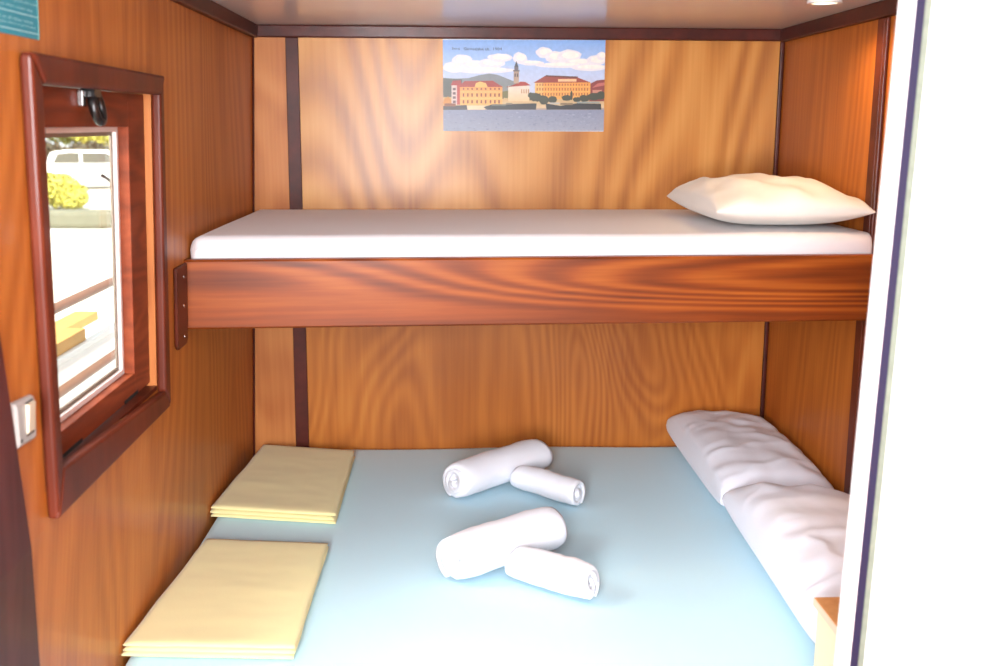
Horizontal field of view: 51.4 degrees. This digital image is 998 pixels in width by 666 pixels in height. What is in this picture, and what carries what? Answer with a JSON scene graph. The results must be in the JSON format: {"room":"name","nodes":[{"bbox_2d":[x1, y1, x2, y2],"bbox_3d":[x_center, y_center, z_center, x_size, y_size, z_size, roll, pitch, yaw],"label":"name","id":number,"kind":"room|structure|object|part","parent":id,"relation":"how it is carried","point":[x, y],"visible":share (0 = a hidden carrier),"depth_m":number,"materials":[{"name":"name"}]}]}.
{"room":"boat cabin","nodes":[
{"label":"boat cabin","id":0,"kind":"room"},
{"bbox_2d":[0,0,252,665],"bbox_3d":[-0.825,0.374,1.418,0.230,1.945,4.600,0,11,-3],"label":"wall","id":1,"kind":"structure","parent":0,"point":[100,566],"depth_m":2.38,"materials":[{"name":"brown wood"}]},
{"bbox_2d":[0,338,39,665],"bbox_3d":[-0.777,0.411,1.346,0.158,1.900,1.040,0,11,-3],"label":"trim","id":2,"kind":"structure","parent":1,"relation":"attached to","point":[19,646],"depth_m":1.60,"materials":[{"name":"brown wood"}]},
{"bbox_2d":[0,0,39,39],"bbox_3d":[-0.722,-0.505,1.487,0.008,0.142,0.311,0,11,-3],"label":"notice","id":3,"kind":"object","parent":1,"relation":"attached to","point":[20,18],"visible":1,"depth_m":1.58,"materials":[{"name":"teal paper"}]},
{"bbox_2d":[10,394,35,448],"bbox_3d":[-0.743,0.139,1.625,0.021,0.080,0.082,0,11,-3],"label":"light switch","id":4,"kind":"object","parent":1,"relation":"attached to","point":[23,409],"visible":0.96,"depth_m":1.62,"materials":[{"name":"plastic"}]},
{"bbox_2d":[19,52,170,518],"bbox_3d":[-0.795,-0.126,2.022,0.139,0.767,0.764,0,11,-3],"label":"window","id":5,"kind":"structure","parent":1,"relation":"in","point":[82,438],"depth_m":2.09,"materials":[{"name":"brown wood"}]},
{"bbox_3d":[-0.758,-0.426,1.884,0.012,0.030,0.018,0,11,-3],"label":"catch plate","id":6,"kind":"part","parent":5,"relation":"part of","materials":[{"name":"metal"}]},
{"bbox_3d":[-0.792,-0.138,2.018,0.049,0.652,0.675,0,11,-3],"label":"sash","id":7,"kind":"part","parent":5,"relation":"part of","materials":[{"name":"brown wood"}]},
{"bbox_2d":[171,0,257,37],"bbox_3d":[-0.700,-0.557,1.226,0.023,0.043,4.578,0,11,-3],"label":"trim","id":8,"kind":"structure","parent":1,"relation":"attached to","point":[210,9],"depth_m":2.92,"materials":[{"name":"brown wood"}]},
{"bbox_2d":[254,37,780,453],"bbox_3d":[0.048,-0.095,3.767,2.062,1.945,0.100,0,11,-3],"label":"wall","id":9,"kind":"structure","parent":0,"point":[677,113],"depth_m":3.65,"materials":[{"name":"brown wood"}]},
{"bbox_2d":[252,38,254,455],"bbox_3d":[-0.868,-0.060,3.673,0.082,1.905,0.008,0,11,-3],"label":"trim","id":10,"kind":"structure","parent":9,"relation":"attached to","point":[253,148],"depth_m":3.58,"materials":[{"name":"brown wood"}]},
{"bbox_2d":[285,37,308,446],"bbox_3d":[-0.710,-0.061,3.681,0.060,1.905,0.008,0,11,-3],"label":"trim","id":11,"kind":"structure","parent":9,"relation":"attached to","point":[291,43],"depth_m":3.59,"materials":[{"name":"brown wood"}]},
{"bbox_2d":[257,24,780,40],"bbox_3d":[0.065,-1.017,3.520,1.842,0.040,0.022,0,11,-3],"label":"trim","id":12,"kind":"structure","parent":9,"relation":"attached to","point":[298,31],"depth_m":3.51,"materials":[{"name":"brown wood"}]},
{"bbox_2d":[173,254,873,349],"bbox_3d":[0.090,-0.172,3.133,1.840,0.217,1.108,0,11,-3],"label":"bunk","id":13,"kind":"object","parent":9,"relation":"attached to","point":[210,293],"visible":0.62,"depth_m":2.72,"materials":[{"name":"brown wood"}]},
{"bbox_2d":[190,209,871,258],"bbox_3d":[0.089,-0.308,3.178,1.823,0.078,0.967,0,11,-3],"label":"mattress","id":14,"kind":"object","parent":13,"relation":"on","point":[318,233],"visible":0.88,"depth_m":2.80,"materials":[{"name":"white fabric"}]},
{"bbox_2d":[667,173,876,224],"bbox_3d":[0.788,-0.407,3.116,0.440,0.140,0.650,0,11,-3],"label":"pillow","id":15,"kind":"object","parent":14,"relation":"on","point":[753,198],"visible":1,"depth_m":2.85,"materials":[{"name":"beige fabric"}]},
{"bbox_2d":[443,39,604,131],"bbox_3d":[0.086,-0.847,3.556,0.555,0.306,0.021,0,11,-3],"label":"print","id":16,"kind":"object","parent":9,"relation":"attached to","point":[489,84],"visible":1,"depth_m":3.56},
{"bbox_2d":[759,42,784,418],"bbox_3d":[0.973,-0.070,3.760,0.016,1.905,0.014,0,11,-3],"label":"trim","id":17,"kind":"structure","parent":9,"relation":"attached to","point":[782,44],"depth_m":3.64,"materials":[{"name":"brown wood"}]},
{"bbox_2d":[212,0,881,28],"bbox_3d":[0.174,-0.627,1.328,2.442,0.060,4.720,0,11,-3],"label":"ceiling","id":18,"kind":"structure","parent":0,"point":[722,14],"depth_m":3.06,"materials":[{"name":"laminate"}]},
{"bbox_2d":[807,0,841,4],"bbox_3d":[0.863,-0.877,2.752,0.090,0.006,0.090,0,11,-3],"label":"recessed light","id":19,"kind":"object","parent":18,"relation":"in","point":[811,2],"visible":1,"depth_m":2.75,"materials":[{"name":"white paint"}]},
{"bbox_2d":[764,15,896,491],"bbox_3d":[1.133,0.362,1.514,0.080,1.945,4.600,0,11,-3],"label":"wall","id":20,"kind":"structure","parent":0,"point":[828,77],"depth_m":3.21,"materials":[{"name":"brown wood"}]},
{"bbox_2d":[780,0,897,41],"bbox_3d":[1.087,-0.568,1.313,0.022,0.043,4.578,0,11,-3],"label":"trim","id":21,"kind":"structure","parent":20,"relation":"attached to","point":[884,8],"depth_m":3.00,"materials":[{"name":"brown wood"}]},
{"bbox_2d":[844,17,890,494],"bbox_3d":[1.017,0.098,2.936,0.010,1.902,0.064,0,11,-3],"label":"trim","id":22,"kind":"structure","parent":20,"relation":"attached to","point":[883,32],"depth_m":2.82,"materials":[{"name":"brown wood"}]},
{"bbox_2d":[834,0,997,665],"bbox_3d":[0.799,0.344,1.595,0.583,1.945,0.040,0,11,1],"label":"door","id":23,"kind":"structure","parent":20,"relation":"in","point":[919,586],"depth_m":1.53,"materials":[{"name":"white paint"}]},
{"bbox_3d":[0.540,0.345,1.588,0.066,1.945,0.010,0,11,-3],"label":"post","id":24,"kind":"part","parent":23,"relation":"part of","materials":[{"name":"white paint"}]},
{"bbox_3d":[0.167,1.339,1.723,2.442,0.060,4.720,0,11,-3],"label":"floor","id":25,"kind":"structure","parent":0,"visible":0},
{"bbox_2d":[813,597,839,665],"bbox_3d":[0.855,0.906,1.986,0.428,0.690,0.377,0,11,-3],"label":"base cabinet","id":26,"kind":"object","parent":25,"relation":"on","point":[827,608],"visible":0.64,"depth_m":2.05,"materials":[{"name":"beige wood"}]},
{"bbox_3d":[0.088,0.909,3.071,1.854,0.250,1.656,0,11,-3],"label":"double bed","id":27,"kind":"object","parent":25,"relation":"on","visible":0},
{"bbox_2d":[125,447,814,665],"bbox_3d":[0.074,0.678,3.025,1.883,0.220,1.649,0,11,-3],"label":"mattress","id":28,"kind":"object","parent":27,"relation":"on","point":[681,584],"visible":0.47,"depth_m":2.67,"materials":[{"name":"blue fabric"}]},
{"bbox_2d":[121,538,328,658],"bbox_3d":[-0.647,0.638,2.564,0.390,0.028,0.635,0,11,-3],"label":"folded blanket","id":29,"kind":"object","parent":28,"relation":"on","point":[233,598],"visible":1,"depth_m":2.47,"materials":[{"name":"yellow fabric"}]},
{"bbox_2d":[210,444,354,523],"bbox_3d":[-0.681,0.476,3.359,0.381,0.033,0.703,0,11,-3],"label":"folded blanket","id":30,"kind":"object","parent":28,"relation":"on","point":[279,483],"visible":1,"depth_m":3.26,"materials":[{"name":"yellow fabric"}]},
{"bbox_2d":[443,439,552,497],"bbox_3d":[-0.001,0.431,3.361,0.137,0.114,0.426,11,16,43],"label":"rolled towel","id":31,"kind":"object","parent":28,"relation":"on","point":[485,470],"visible":0.97,"depth_m":3.28,"materials":[{"name":"white fabric"}]},
{"bbox_2d":[436,506,566,579],"bbox_3d":[0.017,0.551,2.745,0.373,0.121,0.145,-9,15,-40],"label":"rolled towel","id":32,"kind":"object","parent":28,"relation":"on","point":[474,551],"visible":0.94,"depth_m":2.67,"materials":[{"name":"white fabric"}]},
{"bbox_2d":[510,465,585,504],"bbox_3d":[0.156,0.472,3.244,0.261,0.083,0.100,10,15,41],"label":"rolled towel","id":33,"kind":"object","parent":28,"relation":"on","point":[546,483],"visible":1,"depth_m":3.20,"materials":[{"name":"white fabric"}]},
{"bbox_2d":[505,546,599,599],"bbox_3d":[0.133,0.596,2.601,0.249,0.092,0.110,7,13,32],"label":"rolled towel","id":34,"kind":"object","parent":28,"relation":"on","point":[566,575],"visible":1,"depth_m":2.56,"materials":[{"name":"white fabric"}]},
{"bbox_2d":[666,410,833,505],"bbox_3d":[0.809,0.403,3.444,0.352,0.162,0.784,0,11,-3],"label":"pillow","id":35,"kind":"object","parent":28,"relation":"on","point":[727,450],"visible":0.8,"depth_m":3.28,"materials":[{"name":"fabric"}]},
{"bbox_2d":[721,482,849,642],"bbox_3d":[0.846,0.557,2.629,0.386,0.181,0.873,0,11,-3],"label":"pillow","id":36,"kind":"object","parent":28,"relation":"on","point":[797,534],"visible":0.6,"depth_m":2.59,"materials":[{"name":"fabric"}]},
{"label":"outside","id":37,"kind":"structure","parent":0,"visible":0},
{"bbox_3d":[-1.676,0.641,5.310,1.220,0.080,15.000,0,11,-3],"label":"deck","id":38,"kind":"object","parent":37,"visible":0},
{"bbox_2d":[54,277,114,398],"bbox_3d":[-1.946,0.121,5.447,0.044,0.883,13.500,0,11,-3],"label":"deck railing","id":39,"kind":"object","parent":38,"relation":"on","point":[67,302],"visible":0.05,"depth_m":4.75,"materials":[{"name":"brown wood"}]},
{"bbox_3d":[-1.944,-0.292,5.364,0.044,0.042,13.500,0,11,-3],"label":"handrail","id":40,"kind":"part","parent":39,"relation":"part of","materials":[{"name":"brown wood"}]},
{"bbox_3d":[-1.946,0.065,5.436,0.044,0.042,13.500,0,11,-3],"label":"handrail","id":41,"kind":"part","parent":39,"relation":"part of","materials":[{"name":"brown wood"}]},
{"bbox_2d":[57,298,115,407],"bbox_3d":[-2.151,0.216,5.660,0.290,0.610,3.340,0,11,-3],"label":"locker","id":42,"kind":"object","parent":38,"relation":"on","point":[100,334],"visible":0.02,"depth_m":5.09,"materials":[{"name":"white paint"}]},
{"bbox_2d":[56,328,85,356],"bbox_3d":[-2.025,0.089,4.594,0.100,0.059,0.850,0,11,-3],"label":"plank","id":43,"kind":"object","parent":42,"relation":"on","point":[66,338],"visible":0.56,"depth_m":4.85,"materials":[{"name":"yellow wood"}]},
{"bbox_2d":[55,311,97,332],"bbox_3d":[-2.169,0.038,4.883,0.120,0.044,1.350,0,11,-3],"label":"plank","id":44,"kind":"object","parent":42,"relation":"on","point":[77,319],"visible":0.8,"depth_m":5.33,"materials":[{"name":"yellow wood"}]},
{"bbox_3d":[-2.150,-0.068,5.603,0.290,0.030,3.340,0,11,-3],"label":"locker lid","id":45,"kind":"part","parent":42,"relation":"part of","materials":[{"name":"white paint"}]},
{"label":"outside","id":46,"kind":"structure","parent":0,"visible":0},
{"bbox_2d":[49,147,112,320],"bbox_3d":[-34.484,-7.429,49.532,57.400,0.200,124.000,0,11,-3],"label":"ground","id":47,"kind":"structure","parent":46,"point":[81,257],"depth_m":19.77,"materials":[{"name":"concrete"}]},
{"bbox_2d":[47,172,89,208],"bbox_3d":[-13.100,-4.169,30.368,2.230,1.176,1.563,0,11,-3],"label":"bush","id":48,"kind":"object","parent":47,"relation":"on","point":[66,193],"visible":0.58,"depth_m":30.03,"materials":[{"name":"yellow plant"}]},
{"bbox_2d":[47,137,91,145],"bbox_3d":[-24.136,-13.006,61.213,7.133,6.220,4.431,0,11,-3],"label":"tree","id":49,"kind":"object","parent":47,"relation":"on","point":[64,140],"visible":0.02,"depth_m":60.80,"materials":[{"name":"green plant"}]},
{"bbox_2d":[46,140,108,157],"bbox_3d":[-19.543,-7.838,47.125,12.793,1.949,1.853,0,11,-3],"label":"hedge","id":50,"kind":"object","parent":47,"relation":"on","point":[56,146],"visible":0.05,"depth_m":46.84,"materials":[{"name":"green plant"}]},
{"bbox_2d":[47,149,109,182],"bbox_3d":[-15.457,-6.398,40.482,4.308,1.500,1.760,-4,12,-20],"label":"car","id":51,"kind":"object","parent":47,"relation":"on","point":[87,165],"visible":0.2,"depth_m":39.47,"materials":[{"name":"white paint"}]},
{"bbox_2d":[49,209,110,227],"bbox_3d":[-10.367,-2.779,25.276,1.950,0.440,0.500,0,11,-3],"label":"stone kerb","id":52,"kind":"object","parent":47,"relation":"on","point":[59,218],"visible":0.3,"depth_m":25.06,"materials":[{"name":"beige stone"}]},
{"bbox_2d":[71,136,108,145],"bbox_3d":[-20.296,-11.498,54.516,5.920,5.935,4.210,0,11,-3],"label":"tree","id":53,"kind":"object","parent":47,"relation":"on","point":[100,139],"visible":0.02,"depth_m":53.70,"materials":[{"name":"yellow plant"}]},
{"bbox_2d":[100,173,109,182],"bbox_3d":[-10.944,-4.404,31.916,2.538,1.004,0.130,0,11,-3],"label":"barrier","id":54,"kind":"object","parent":47,"relation":"on","point":[102,175],"visible":0.07,"depth_m":31.74,"materials":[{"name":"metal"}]}
]}

